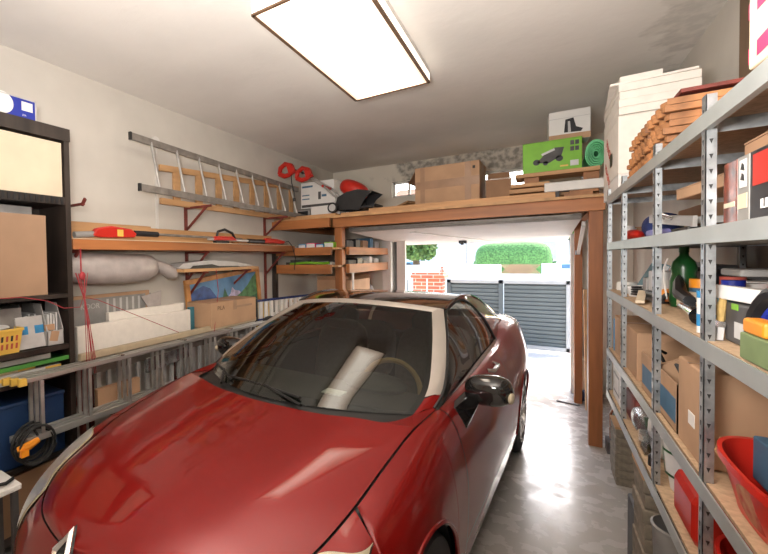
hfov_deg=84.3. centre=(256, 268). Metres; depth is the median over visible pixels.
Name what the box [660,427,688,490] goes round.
bucket
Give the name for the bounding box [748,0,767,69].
patterned box
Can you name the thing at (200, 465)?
hood
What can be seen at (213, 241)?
charger
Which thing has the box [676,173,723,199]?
carton
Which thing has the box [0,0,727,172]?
ceiling
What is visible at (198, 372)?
hood
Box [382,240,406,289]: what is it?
trim
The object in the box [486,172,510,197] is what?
cardboard box
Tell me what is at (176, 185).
wooden ladder
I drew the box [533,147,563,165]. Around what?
picture
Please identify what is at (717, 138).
metal shelving
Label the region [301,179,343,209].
cardboard box
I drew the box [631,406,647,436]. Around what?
bag
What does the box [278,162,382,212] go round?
stroller
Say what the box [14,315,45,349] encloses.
magazine file
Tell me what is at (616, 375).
box file
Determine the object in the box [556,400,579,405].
bracket
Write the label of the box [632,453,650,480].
wooden board
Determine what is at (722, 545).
basin
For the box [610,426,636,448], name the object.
paving slab
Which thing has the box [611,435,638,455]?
paving slab
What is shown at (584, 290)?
batten
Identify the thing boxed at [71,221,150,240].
board
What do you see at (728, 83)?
board
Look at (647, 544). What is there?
paving slab
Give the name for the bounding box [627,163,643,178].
board
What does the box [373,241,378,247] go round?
carton
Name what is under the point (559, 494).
floor
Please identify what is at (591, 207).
platform
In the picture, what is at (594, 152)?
mat
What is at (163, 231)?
board
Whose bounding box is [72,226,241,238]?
saw
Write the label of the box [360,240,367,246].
carton
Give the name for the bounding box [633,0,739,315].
wall
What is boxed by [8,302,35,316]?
holder
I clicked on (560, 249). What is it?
house
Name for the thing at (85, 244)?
wall shelf
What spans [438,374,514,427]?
mirror
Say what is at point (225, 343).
mirror
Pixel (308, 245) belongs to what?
case
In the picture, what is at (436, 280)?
brick pillar
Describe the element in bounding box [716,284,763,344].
storage box
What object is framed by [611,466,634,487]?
paving slab
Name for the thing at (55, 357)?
folder
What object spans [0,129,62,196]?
panel
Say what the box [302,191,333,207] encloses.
print
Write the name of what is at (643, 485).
paving slab
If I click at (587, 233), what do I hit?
door track
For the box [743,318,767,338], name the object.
sponge
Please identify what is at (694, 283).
tin
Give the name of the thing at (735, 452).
tub
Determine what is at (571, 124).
picture
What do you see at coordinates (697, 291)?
tube
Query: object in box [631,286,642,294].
cable bundle
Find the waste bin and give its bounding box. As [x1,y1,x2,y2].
[650,514,687,553]
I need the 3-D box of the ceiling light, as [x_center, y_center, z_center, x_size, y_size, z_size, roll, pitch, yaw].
[0.638,-1.435,2.597,0.590,0.111,1.492,0,2,35]
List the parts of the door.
lifting arm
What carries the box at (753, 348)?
on the metal shelving at (717, 138)
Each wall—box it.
[0,44,333,437]
[333,133,633,393]
[406,263,569,295]
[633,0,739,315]
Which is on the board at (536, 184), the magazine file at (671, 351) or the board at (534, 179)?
the board at (534, 179)
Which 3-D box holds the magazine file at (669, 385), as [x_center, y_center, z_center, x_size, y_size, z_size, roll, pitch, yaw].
[1.599,0.439,1.414,0.226,0.240,0.271,0,2,35]
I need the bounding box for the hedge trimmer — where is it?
[207,228,295,269]
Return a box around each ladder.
[1,320,266,465]
[90,327,253,391]
[128,131,305,216]
[158,164,298,219]
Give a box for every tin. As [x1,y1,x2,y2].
[359,238,372,247]
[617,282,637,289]
[689,278,699,291]
[719,276,746,284]
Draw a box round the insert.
[190,264,239,268]
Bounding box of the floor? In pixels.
[4,380,631,553]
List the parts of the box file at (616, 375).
panel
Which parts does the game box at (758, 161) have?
red panel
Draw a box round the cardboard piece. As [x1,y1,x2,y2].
[94,376,139,406]
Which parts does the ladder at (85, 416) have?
cable coil, rail, rail, rail, rail, rail, rail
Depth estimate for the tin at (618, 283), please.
2.53 m
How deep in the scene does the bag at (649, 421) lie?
1.78 m
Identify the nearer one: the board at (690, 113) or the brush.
the brush
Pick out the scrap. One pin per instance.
(153, 299)
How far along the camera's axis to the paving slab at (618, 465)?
2.91 m
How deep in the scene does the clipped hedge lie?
13.69 m
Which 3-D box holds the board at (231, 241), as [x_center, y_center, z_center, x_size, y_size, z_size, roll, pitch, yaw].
[-0.013,-0.288,4.566,0.100,0.034,0.750,0,2,35]
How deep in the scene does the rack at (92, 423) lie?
3.10 m
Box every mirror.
[215,336,240,362]
[327,313,358,328]
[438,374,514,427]
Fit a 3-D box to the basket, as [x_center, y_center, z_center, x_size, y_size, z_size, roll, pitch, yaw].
[-1.512,0.421,2.337,0.180,0.145,0.233,0,2,35]
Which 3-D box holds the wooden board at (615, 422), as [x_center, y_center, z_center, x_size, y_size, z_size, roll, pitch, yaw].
[2.755,1.153,2.988,0.170,0.016,0.270,0,2,35]
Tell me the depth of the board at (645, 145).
2.02 m
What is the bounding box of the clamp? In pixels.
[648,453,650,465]
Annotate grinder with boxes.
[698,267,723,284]
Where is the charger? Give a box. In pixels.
[213,241,228,242]
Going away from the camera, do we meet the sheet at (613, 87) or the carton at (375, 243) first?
the sheet at (613, 87)
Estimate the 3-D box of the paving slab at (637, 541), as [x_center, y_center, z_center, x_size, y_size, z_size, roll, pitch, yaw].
[1.829,1.262,1.792,0.200,0.061,0.240,0,2,35]
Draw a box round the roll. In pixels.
[677,302,696,323]
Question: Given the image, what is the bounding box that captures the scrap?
[141,290,160,306]
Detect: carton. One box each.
[0,90,36,120]
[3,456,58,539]
[73,290,150,336]
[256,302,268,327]
[355,256,371,262]
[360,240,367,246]
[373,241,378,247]
[544,178,603,192]
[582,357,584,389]
[604,110,655,187]
[604,173,675,202]
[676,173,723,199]
[678,356,767,471]
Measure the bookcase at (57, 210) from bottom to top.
2.550 m
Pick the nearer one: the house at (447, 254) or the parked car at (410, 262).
the parked car at (410, 262)
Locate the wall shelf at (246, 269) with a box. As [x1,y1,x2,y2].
[176,266,257,293]
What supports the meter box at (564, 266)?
attached to the wall at (550, 271)
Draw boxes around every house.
[396,189,492,264]
[536,240,569,262]
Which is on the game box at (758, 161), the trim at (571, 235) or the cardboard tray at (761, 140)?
the cardboard tray at (761, 140)
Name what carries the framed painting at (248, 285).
attached to the wall at (107, 168)
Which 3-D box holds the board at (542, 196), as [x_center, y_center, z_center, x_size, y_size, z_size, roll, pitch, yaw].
[1.882,-0.652,4.258,2.050,0.032,0.160,0,2,35]
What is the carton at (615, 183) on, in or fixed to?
on the metal shelving at (717, 138)
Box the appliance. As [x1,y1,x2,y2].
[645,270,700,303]
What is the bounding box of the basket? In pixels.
[0,326,23,355]
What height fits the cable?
0.444 m
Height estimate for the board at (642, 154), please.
0.028 m
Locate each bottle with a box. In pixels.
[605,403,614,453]
[663,246,697,306]
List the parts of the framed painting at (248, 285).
frame, frame, frame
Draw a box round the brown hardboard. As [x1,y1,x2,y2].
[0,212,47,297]
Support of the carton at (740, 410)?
on the metal shelving at (717, 138)
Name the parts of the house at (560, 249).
pane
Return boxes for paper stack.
[0,352,50,367]
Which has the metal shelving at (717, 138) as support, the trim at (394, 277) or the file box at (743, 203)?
the file box at (743, 203)
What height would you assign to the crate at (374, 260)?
0.066 m
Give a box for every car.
[14,289,528,553]
[406,261,425,264]
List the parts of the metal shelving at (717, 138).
post, post, post, post, post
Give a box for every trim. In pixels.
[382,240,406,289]
[570,234,582,392]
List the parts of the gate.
gate post, louvre panel, gate post, rail, louvre panel, rail, gate post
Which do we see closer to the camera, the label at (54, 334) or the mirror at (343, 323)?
the label at (54, 334)
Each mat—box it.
[290,261,329,264]
[582,139,603,166]
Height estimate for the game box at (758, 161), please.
0.159 m
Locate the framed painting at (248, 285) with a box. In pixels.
[183,267,261,308]
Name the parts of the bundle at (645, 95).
panel, panel, panel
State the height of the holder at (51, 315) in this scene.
0.264 m
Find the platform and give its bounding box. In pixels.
[272,193,605,447]
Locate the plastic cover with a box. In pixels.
[170,260,250,268]
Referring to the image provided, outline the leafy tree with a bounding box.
[406,244,437,264]
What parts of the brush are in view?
handle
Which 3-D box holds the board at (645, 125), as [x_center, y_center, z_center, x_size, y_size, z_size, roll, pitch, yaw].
[2.034,-0.675,1.959,0.265,0.028,0.444,0,2,35]
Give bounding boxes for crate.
[0,383,64,471]
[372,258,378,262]
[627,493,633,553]
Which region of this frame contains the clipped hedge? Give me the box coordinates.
[473,241,556,273]
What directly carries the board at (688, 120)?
on the board at (675, 130)
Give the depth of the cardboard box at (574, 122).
3.76 m
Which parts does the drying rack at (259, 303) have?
rail, rail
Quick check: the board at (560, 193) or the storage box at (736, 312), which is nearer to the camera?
the storage box at (736, 312)
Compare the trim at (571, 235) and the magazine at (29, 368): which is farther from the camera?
the trim at (571, 235)
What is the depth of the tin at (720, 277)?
1.54 m
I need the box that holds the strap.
[0,477,13,486]
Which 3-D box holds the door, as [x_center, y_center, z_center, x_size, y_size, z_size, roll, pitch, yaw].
[2.703,-0.345,5.165,2.240,0.375,2.329,0,2,35]
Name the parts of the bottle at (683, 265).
white cord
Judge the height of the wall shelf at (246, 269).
0.289 m
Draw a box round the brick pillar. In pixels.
[410,272,447,292]
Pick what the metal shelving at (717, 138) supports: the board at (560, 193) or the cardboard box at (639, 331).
the cardboard box at (639, 331)
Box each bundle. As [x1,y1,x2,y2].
[72,253,177,283]
[604,68,701,140]
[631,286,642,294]
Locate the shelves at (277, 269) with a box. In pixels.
[272,247,387,311]
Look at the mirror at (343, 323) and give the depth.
2.77 m
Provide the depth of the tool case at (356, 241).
5.30 m
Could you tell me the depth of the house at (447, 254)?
23.65 m
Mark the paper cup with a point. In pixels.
(2, 327)
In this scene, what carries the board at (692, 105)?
on the board at (690, 113)
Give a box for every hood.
[43,373,412,553]
[192,370,209,375]
[340,179,367,198]
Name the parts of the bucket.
green frame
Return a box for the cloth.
[627,230,644,239]
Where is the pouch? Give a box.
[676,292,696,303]
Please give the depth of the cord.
2.66 m
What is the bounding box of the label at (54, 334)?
[44,324,59,340]
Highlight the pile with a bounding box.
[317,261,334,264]
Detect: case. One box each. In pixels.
[306,243,320,247]
[324,242,335,246]
[345,258,361,263]
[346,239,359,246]
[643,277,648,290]
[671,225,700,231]
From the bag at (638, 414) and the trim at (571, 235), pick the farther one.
the trim at (571, 235)
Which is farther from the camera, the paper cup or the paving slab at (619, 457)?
the paving slab at (619, 457)
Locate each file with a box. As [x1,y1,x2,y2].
[0,306,20,329]
[613,364,635,405]
[642,340,697,399]
[660,354,699,433]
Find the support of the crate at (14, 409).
on the bookcase at (57, 210)
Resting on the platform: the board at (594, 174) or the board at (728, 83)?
the board at (594, 174)
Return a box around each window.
[393,181,414,196]
[486,168,522,174]
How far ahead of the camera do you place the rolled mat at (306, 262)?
5.01 m
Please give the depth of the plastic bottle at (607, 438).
3.42 m
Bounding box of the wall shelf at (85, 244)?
[71,198,294,298]
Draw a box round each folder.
[0,352,68,373]
[187,307,194,329]
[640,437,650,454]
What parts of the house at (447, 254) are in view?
pane, pane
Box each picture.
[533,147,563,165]
[564,117,582,132]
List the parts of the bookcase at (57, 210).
shelf, panel, shelf, shelf, shelf, panel, shelf, shelf, panel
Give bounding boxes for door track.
[587,233,587,416]
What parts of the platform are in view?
post, post, post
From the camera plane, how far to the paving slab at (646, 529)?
1.74 m
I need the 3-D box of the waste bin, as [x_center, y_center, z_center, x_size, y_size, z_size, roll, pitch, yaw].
[1.683,1.320,1.578,0.204,0.605,0.204,0,2,35]
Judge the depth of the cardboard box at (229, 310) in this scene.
3.82 m
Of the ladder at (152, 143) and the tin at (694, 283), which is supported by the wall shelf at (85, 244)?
the ladder at (152, 143)
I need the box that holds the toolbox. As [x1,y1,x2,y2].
[297,209,310,214]
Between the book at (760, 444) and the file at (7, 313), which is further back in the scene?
the file at (7, 313)
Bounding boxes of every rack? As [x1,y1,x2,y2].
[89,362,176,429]
[255,294,308,325]
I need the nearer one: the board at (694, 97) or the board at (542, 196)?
the board at (694, 97)
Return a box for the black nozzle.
[672,275,696,302]
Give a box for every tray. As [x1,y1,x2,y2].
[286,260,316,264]
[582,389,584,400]
[649,213,722,226]
[744,131,767,154]
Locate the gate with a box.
[447,279,569,352]
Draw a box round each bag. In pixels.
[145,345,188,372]
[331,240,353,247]
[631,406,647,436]
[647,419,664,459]
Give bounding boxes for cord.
[75,249,95,391]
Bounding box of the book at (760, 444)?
[753,436,767,491]
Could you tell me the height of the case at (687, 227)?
0.029 m
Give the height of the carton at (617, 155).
0.375 m
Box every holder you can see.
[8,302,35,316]
[33,301,63,345]
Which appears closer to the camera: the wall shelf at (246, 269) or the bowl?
the bowl
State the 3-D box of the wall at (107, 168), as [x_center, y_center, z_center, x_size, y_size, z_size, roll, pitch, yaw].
[-1.165,0.075,3.458,0.200,3.106,8.690,0,2,35]
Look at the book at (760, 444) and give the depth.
0.99 m
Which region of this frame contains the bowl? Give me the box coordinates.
[627,285,642,296]
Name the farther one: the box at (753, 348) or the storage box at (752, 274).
the storage box at (752, 274)
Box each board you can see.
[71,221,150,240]
[74,309,190,361]
[106,303,183,321]
[151,228,271,242]
[231,241,276,244]
[290,213,340,218]
[341,194,554,214]
[369,192,554,209]
[397,200,414,205]
[509,187,543,195]
[510,181,549,189]
[515,165,599,182]
[522,192,568,196]
[524,177,538,183]
[563,191,592,195]
[569,188,598,192]
[582,171,598,193]
[610,415,627,430]
[627,149,650,170]
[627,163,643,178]
[629,127,651,151]
[629,142,647,162]
[629,156,646,174]
[631,135,650,156]
[632,124,647,143]
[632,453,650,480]
[644,124,690,152]
[644,143,668,164]
[646,134,678,158]
[647,87,732,125]
[647,115,700,144]
[648,96,722,130]
[650,108,701,136]
[674,77,744,97]
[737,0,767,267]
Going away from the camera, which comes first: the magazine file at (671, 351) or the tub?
the tub
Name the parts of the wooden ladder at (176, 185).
rail, rail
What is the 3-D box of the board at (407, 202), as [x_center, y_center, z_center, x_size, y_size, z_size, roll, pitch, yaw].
[1.843,-0.753,5.361,0.372,0.178,0.902,-2,1,-20]
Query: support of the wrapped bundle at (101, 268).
hanging from the wall shelf at (85, 244)
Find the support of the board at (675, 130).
on the board at (667, 139)
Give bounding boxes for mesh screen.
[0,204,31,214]
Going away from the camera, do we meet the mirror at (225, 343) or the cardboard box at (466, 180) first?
the mirror at (225, 343)
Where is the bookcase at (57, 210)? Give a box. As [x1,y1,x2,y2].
[0,111,76,548]
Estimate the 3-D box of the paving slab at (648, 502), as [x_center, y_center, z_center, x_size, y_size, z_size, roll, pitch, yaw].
[1.829,1.004,1.781,0.200,0.061,0.240,0,2,35]
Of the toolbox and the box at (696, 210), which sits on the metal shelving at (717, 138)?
the box at (696, 210)
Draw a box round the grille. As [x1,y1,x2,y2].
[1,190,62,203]
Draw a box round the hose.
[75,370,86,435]
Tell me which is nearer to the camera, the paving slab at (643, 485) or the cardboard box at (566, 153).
the paving slab at (643, 485)
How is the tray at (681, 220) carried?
on the metal shelving at (717, 138)
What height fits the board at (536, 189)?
0.040 m
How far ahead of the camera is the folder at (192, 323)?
3.71 m
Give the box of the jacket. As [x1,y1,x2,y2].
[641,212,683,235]
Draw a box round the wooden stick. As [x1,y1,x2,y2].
[635,290,645,302]
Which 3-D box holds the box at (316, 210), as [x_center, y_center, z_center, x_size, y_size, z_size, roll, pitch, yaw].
[1.014,-0.745,5.324,0.400,0.134,0.500,0,2,35]
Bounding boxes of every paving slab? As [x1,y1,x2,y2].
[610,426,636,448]
[610,440,632,463]
[610,448,633,471]
[610,455,633,480]
[611,420,631,438]
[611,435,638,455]
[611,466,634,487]
[632,484,668,524]
[632,523,647,553]
[633,459,650,494]
[634,472,667,513]
[634,502,651,539]
[634,511,652,553]
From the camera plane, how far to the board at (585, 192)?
3.51 m
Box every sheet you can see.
[604,66,698,115]
[618,68,662,82]
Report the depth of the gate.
6.94 m
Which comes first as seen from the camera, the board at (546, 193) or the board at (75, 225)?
the board at (75, 225)
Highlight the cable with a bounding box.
[0,297,176,331]
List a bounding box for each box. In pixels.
[187,296,255,328]
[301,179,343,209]
[311,205,344,214]
[317,274,369,290]
[408,160,485,203]
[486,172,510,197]
[523,136,581,173]
[547,106,590,142]
[562,264,569,268]
[615,315,674,380]
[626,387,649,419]
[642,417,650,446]
[678,202,723,226]
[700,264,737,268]
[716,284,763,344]
[721,268,767,280]
[724,159,737,222]
[737,153,750,220]
[740,332,767,370]
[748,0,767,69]
[750,144,767,218]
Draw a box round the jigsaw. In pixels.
[661,289,668,302]
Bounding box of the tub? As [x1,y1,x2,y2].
[714,436,767,544]
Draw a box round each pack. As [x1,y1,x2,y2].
[333,260,355,263]
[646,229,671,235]
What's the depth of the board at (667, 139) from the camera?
1.60 m
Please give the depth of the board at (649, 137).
2.00 m
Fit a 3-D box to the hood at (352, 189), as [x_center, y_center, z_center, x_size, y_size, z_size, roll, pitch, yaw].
[1.177,-0.953,4.845,0.332,0.259,0.310,0,2,35]
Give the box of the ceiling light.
[251,0,429,101]
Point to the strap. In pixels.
(8, 481)
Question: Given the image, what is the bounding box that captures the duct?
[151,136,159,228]
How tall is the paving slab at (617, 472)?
0.055 m
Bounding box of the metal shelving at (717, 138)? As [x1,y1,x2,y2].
[606,58,767,553]
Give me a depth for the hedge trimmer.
4.15 m
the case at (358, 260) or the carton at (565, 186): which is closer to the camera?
the carton at (565, 186)
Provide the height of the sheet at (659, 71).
0.030 m
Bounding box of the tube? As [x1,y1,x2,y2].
[696,290,716,332]
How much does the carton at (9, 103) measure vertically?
0.129 m
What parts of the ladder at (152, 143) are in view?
rail, rail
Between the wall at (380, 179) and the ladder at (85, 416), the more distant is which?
the wall at (380, 179)
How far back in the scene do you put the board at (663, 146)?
1.77 m
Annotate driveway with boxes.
[527,349,569,384]
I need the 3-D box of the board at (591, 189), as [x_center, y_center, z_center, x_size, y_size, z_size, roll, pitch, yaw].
[2.878,-0.684,3.545,0.200,0.025,0.090,0,2,35]
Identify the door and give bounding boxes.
[349,213,585,254]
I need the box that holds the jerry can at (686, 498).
[674,464,739,553]
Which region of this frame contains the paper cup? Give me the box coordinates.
[0,325,9,329]
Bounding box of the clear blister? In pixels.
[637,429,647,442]
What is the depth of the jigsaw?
1.80 m
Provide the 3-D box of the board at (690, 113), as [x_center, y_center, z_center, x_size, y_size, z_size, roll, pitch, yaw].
[1.825,-0.607,1.659,0.259,0.028,0.332,0,2,35]
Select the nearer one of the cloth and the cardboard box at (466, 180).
the cloth
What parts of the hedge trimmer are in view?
loop handle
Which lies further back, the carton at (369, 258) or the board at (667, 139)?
the carton at (369, 258)
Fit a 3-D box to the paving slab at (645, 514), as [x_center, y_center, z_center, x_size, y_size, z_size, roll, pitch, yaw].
[1.822,1.069,1.784,0.200,0.061,0.240,0,2,35]
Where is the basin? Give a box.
[715,534,753,553]
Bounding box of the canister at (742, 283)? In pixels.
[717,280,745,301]
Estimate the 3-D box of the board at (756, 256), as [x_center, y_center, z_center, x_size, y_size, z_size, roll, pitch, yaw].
[2.294,0.056,1.785,0.030,3.100,0.720,0,2,35]
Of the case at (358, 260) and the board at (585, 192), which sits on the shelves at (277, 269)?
the case at (358, 260)
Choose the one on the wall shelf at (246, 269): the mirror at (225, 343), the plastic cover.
the plastic cover
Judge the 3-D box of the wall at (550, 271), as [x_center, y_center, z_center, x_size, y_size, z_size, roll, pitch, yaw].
[6.410,0.560,12.767,6.700,1.420,0.200,0,2,35]
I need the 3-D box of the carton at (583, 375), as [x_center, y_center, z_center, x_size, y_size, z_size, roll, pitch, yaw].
[3.872,1.219,4.682,0.155,0.341,0.200,0,2,35]
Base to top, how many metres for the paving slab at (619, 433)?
0.055 m
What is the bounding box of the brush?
[715,298,726,339]
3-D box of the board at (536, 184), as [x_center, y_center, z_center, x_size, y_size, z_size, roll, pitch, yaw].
[2.673,-0.805,3.938,0.310,0.035,0.240,0,2,35]
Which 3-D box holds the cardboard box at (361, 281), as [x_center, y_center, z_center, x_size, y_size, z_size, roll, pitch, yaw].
[1.204,0.244,5.531,0.470,0.323,0.800,0,2,35]
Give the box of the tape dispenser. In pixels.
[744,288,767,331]
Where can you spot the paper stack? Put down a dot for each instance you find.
(31, 358)
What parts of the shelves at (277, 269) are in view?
rail, rail, shelf, rail, rail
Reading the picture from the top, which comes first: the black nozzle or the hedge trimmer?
the hedge trimmer
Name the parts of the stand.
leg, leg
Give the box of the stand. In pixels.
[0,470,21,553]
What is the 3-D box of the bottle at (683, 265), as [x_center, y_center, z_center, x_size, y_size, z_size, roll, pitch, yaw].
[1.837,0.032,1.740,0.103,0.262,0.090,0,2,35]
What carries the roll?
on the metal shelving at (717, 138)
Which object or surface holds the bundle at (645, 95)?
on the carton at (617, 155)
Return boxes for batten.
[583,289,586,410]
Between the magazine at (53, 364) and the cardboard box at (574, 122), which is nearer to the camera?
the magazine at (53, 364)
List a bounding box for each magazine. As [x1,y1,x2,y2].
[0,362,60,379]
[0,366,34,375]
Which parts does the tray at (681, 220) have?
handle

